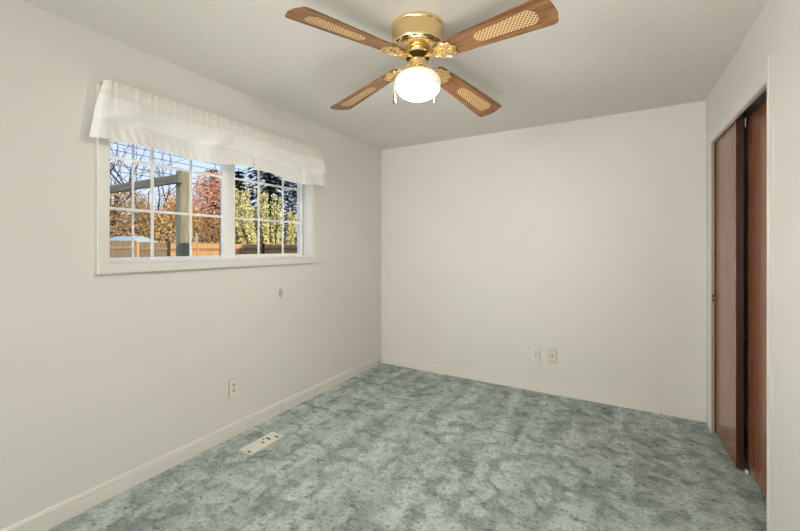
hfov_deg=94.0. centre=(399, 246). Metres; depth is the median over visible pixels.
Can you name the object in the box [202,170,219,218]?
fir tree
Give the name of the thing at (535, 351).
electrical outlet
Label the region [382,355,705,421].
baseboard
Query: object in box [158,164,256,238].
maple tree
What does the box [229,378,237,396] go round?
electrical outlet
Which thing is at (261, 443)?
floor vent
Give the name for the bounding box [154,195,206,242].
shrub
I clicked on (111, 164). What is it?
overhead wire
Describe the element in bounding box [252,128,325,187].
valance
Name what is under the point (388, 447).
floor
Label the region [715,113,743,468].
door
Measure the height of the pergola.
2.790 m
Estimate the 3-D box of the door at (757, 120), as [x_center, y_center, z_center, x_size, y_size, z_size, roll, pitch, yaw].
[1.904,0.259,1.903,0.034,2.102,0.692,0,0,30]
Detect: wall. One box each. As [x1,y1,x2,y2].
[0,0,380,529]
[381,101,747,428]
[706,0,799,530]
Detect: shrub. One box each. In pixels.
[110,190,163,242]
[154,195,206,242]
[192,214,220,243]
[215,211,251,243]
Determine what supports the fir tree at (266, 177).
on the ground
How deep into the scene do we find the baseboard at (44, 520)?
2.21 m
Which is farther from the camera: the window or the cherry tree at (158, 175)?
the cherry tree at (158, 175)
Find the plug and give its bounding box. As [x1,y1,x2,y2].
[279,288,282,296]
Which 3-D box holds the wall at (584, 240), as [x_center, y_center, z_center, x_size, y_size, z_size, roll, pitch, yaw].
[1.347,0.108,3.464,3.810,2.440,0.120,0,0,30]
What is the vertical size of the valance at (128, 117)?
0.328 m
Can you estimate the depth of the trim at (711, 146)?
2.68 m
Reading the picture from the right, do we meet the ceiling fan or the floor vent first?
the ceiling fan
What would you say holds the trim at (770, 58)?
attached to the wall at (777, 26)
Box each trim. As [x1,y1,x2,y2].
[708,133,714,432]
[711,68,766,142]
[767,49,773,530]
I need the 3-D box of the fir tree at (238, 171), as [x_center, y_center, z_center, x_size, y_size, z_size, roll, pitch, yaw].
[-16.820,-3.222,38.877,4.272,10.000,4.469,0,0,23]
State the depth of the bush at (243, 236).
21.18 m
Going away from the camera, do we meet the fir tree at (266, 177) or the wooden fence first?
the wooden fence
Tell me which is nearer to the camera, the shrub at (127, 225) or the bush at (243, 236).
the shrub at (127, 225)
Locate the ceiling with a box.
[21,0,767,149]
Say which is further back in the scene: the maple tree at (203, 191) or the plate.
the maple tree at (203, 191)
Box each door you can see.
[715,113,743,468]
[748,99,766,498]
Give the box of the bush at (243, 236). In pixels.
[218,182,296,243]
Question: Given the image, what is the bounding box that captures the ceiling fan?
[285,0,558,116]
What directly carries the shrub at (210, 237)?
on the ground
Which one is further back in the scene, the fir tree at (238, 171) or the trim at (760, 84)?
the fir tree at (238, 171)
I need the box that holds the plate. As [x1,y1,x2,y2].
[548,349,556,362]
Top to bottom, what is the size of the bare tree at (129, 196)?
8.157 m
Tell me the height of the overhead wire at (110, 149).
0.079 m
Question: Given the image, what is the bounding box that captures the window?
[97,83,316,273]
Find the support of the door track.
attached to the wall at (777, 26)
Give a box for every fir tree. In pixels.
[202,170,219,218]
[235,168,248,206]
[239,157,296,243]
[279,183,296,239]
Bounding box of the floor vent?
[239,432,283,454]
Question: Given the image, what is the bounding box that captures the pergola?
[110,171,188,255]
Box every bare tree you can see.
[110,142,184,216]
[110,145,173,231]
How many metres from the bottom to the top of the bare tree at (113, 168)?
9.019 m
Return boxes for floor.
[46,363,766,530]
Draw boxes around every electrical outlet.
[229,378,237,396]
[532,347,539,360]
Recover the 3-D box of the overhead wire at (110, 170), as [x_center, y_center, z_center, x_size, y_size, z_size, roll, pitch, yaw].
[-5.676,-2.472,18.242,0.018,0.099,34.000,0,0,30]
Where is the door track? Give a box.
[743,88,766,129]
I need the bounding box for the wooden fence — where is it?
[110,240,296,257]
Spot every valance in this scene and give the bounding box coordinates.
[90,80,253,167]
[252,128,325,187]
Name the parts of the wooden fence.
rail, board panel, post, board panel, rail, post, board panel, post, rail, board panel, board panel, post, rail, board panel, post, board panel, rail, board panel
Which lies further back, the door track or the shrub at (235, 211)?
the shrub at (235, 211)
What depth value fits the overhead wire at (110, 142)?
13.53 m
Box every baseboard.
[0,355,381,530]
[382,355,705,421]
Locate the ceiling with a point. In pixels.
(600, 58)
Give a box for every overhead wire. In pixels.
[110,142,278,177]
[110,149,295,185]
[110,170,293,198]
[111,164,292,194]
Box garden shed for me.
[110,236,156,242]
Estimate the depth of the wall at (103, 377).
2.00 m
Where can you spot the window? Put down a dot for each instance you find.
(132, 264)
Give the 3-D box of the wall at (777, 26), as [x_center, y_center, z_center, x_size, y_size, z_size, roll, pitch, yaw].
[0.830,0.108,0.109,0.125,2.440,6.214,0,0,30]
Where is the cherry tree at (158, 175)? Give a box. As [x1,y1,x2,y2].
[111,155,175,240]
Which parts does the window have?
casing, sash, head casing, sill casing, frame, sash, casing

